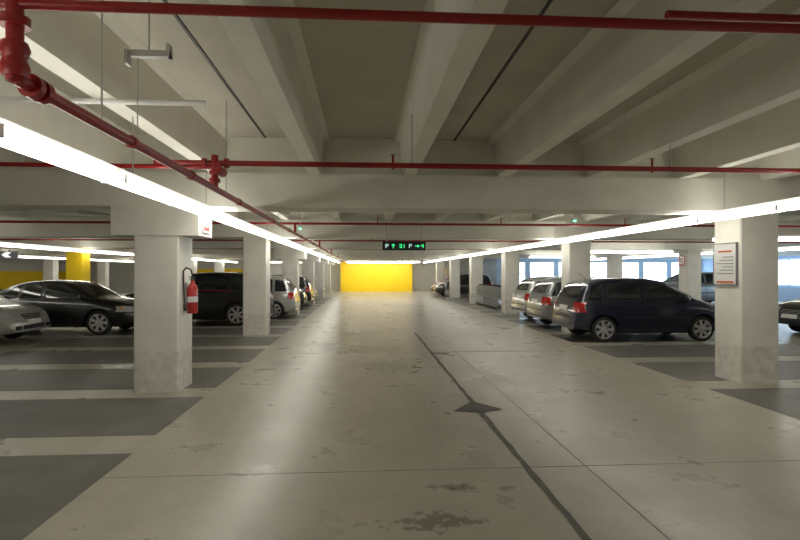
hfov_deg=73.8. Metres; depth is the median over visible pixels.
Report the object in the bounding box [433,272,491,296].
hatchback car
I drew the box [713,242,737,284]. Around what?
notice sign
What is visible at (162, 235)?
concrete column
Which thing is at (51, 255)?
ceiling beam
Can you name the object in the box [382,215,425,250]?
display
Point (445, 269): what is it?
safety sign
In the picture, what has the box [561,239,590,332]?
concrete column
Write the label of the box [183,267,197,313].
fire extinguisher
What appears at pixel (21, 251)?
ceiling beam
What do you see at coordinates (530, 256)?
fluorescent light strip
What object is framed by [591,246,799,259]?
fluorescent light strip
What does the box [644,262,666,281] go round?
window
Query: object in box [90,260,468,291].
wall
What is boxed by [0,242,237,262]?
fluorescent light strip
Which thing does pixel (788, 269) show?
window
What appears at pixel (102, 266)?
concrete column
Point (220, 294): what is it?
suv car
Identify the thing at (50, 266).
concrete column
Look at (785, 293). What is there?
wall
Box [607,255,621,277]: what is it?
concrete column
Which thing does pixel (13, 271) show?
wall
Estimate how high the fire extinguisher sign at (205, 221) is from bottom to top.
0.300 m
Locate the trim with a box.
[162,0,552,140]
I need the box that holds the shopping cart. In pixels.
[476,284,500,310]
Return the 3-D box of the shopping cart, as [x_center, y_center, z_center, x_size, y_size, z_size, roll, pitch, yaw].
[4.238,1.209,24.834,0.560,1.045,4.826,0,0,-4]
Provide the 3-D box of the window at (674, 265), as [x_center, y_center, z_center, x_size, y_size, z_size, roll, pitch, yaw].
[20.161,0.233,38.028,1.750,1.600,0.070,0,0,-4]
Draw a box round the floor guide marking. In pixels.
[103,333,799,539]
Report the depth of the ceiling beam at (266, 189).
7.59 m
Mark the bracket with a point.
(128, 53)
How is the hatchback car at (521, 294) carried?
on the bay
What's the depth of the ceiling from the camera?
4.82 m
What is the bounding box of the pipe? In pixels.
[0,0,799,261]
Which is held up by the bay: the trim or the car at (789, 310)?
the car at (789, 310)
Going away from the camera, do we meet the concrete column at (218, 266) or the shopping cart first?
the shopping cart
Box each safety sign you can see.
[445,269,445,298]
[678,256,684,265]
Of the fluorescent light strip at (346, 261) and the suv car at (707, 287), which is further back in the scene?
the fluorescent light strip at (346, 261)
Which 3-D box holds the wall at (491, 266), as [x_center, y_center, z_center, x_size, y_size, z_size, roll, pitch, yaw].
[13.785,0.023,42.274,14.800,3.550,9.500,0,0,-4]
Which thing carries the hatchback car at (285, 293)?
on the bay
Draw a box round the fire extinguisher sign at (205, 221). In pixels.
[202,216,209,233]
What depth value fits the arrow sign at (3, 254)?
19.39 m
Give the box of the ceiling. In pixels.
[0,0,799,222]
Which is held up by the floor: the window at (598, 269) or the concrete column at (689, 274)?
the concrete column at (689, 274)
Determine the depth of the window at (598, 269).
37.62 m
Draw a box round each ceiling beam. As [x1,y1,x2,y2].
[0,135,799,215]
[0,210,799,240]
[0,238,799,249]
[0,249,799,255]
[19,254,712,258]
[33,257,483,259]
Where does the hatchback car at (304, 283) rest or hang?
on the bay
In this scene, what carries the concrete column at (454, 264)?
on the floor
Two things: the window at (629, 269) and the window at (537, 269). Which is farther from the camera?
the window at (629, 269)
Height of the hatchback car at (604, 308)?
1.627 m
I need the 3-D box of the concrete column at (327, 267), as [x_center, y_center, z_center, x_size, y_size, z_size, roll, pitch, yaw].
[-5.583,0.516,40.414,1.180,2.550,0.640,0,0,-4]
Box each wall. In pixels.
[0,258,65,288]
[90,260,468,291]
[483,258,677,292]
[701,255,799,300]
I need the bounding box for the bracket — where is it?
[124,0,172,134]
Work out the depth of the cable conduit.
4.17 m
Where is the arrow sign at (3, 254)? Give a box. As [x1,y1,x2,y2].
[0,247,18,257]
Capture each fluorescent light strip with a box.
[0,117,339,262]
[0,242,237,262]
[19,254,133,261]
[346,261,419,262]
[423,173,799,262]
[529,255,594,257]
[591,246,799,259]
[591,250,672,252]
[712,235,799,240]
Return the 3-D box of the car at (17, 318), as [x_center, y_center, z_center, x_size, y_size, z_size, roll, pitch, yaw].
[-10.800,0.972,12.318,4.524,1.433,1.949,0,0,-4]
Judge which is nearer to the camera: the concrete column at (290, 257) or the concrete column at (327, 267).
the concrete column at (290, 257)
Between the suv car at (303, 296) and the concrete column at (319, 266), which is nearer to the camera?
the suv car at (303, 296)
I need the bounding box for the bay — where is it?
[0,298,799,539]
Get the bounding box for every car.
[0,280,133,334]
[0,295,50,338]
[124,272,273,325]
[237,272,307,303]
[270,275,313,304]
[270,276,299,318]
[430,277,448,293]
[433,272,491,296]
[511,273,560,319]
[526,272,601,327]
[552,273,714,341]
[662,272,714,302]
[778,298,799,331]
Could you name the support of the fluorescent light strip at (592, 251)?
hanging from the ceiling
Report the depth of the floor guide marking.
4.61 m
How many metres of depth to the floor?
5.01 m
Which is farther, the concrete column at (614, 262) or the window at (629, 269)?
the window at (629, 269)
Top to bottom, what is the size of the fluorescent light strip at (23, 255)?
1.166 m
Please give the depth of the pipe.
2.54 m
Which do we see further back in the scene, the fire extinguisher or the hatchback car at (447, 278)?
the hatchback car at (447, 278)
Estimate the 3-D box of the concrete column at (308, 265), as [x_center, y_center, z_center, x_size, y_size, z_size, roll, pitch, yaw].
[-4.697,0.470,27.284,1.180,2.550,0.640,0,0,-4]
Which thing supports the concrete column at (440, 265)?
on the floor
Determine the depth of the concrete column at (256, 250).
13.86 m
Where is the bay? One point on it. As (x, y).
(33, 489)
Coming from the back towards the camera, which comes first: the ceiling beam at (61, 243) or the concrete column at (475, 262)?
the concrete column at (475, 262)
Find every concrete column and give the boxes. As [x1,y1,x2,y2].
[43,259,58,280]
[66,248,89,280]
[97,261,108,288]
[110,206,211,392]
[192,257,196,272]
[214,261,223,271]
[243,237,269,334]
[274,248,306,314]
[299,254,319,303]
[315,258,328,297]
[324,260,333,293]
[436,260,444,281]
[449,258,459,297]
[469,255,482,303]
[501,249,519,313]
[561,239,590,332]
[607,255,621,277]
[679,250,700,299]
[715,212,778,383]
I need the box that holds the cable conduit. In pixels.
[0,96,205,217]
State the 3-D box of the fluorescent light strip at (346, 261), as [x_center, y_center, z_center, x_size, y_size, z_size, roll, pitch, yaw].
[-1.324,-1.164,41.910,5.800,1.160,0.180,0,0,-4]
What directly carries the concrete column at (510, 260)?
on the floor
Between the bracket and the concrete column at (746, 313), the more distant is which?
the concrete column at (746, 313)
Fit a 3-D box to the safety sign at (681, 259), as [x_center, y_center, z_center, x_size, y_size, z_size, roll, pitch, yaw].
[11.525,-0.374,21.827,0.024,0.400,0.400,0,0,-4]
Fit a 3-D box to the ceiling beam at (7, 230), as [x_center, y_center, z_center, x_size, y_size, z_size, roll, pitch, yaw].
[-0.968,-1.350,14.352,48.000,1.000,0.600,0,0,-4]
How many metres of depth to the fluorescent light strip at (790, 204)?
8.42 m
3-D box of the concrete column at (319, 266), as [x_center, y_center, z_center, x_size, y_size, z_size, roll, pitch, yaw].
[-5.141,0.493,33.849,1.180,2.550,0.640,0,0,-4]
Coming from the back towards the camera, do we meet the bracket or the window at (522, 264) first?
the window at (522, 264)
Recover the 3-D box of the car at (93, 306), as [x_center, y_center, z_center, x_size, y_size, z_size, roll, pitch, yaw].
[-9.201,0.980,14.610,4.524,1.433,1.949,0,0,-4]
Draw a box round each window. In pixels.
[520,262,524,281]
[530,262,553,277]
[591,262,606,277]
[622,262,638,277]
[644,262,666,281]
[671,262,678,276]
[778,259,799,285]
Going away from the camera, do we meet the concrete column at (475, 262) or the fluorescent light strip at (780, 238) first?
the fluorescent light strip at (780, 238)
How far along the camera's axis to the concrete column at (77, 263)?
19.89 m
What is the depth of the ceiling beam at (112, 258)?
40.18 m
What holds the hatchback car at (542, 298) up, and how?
on the bay
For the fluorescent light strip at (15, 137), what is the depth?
4.18 m
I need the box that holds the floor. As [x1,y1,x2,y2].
[0,291,799,539]
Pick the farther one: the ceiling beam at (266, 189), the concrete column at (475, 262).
the concrete column at (475, 262)
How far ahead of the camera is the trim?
4.88 m
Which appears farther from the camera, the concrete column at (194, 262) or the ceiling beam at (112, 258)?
the ceiling beam at (112, 258)

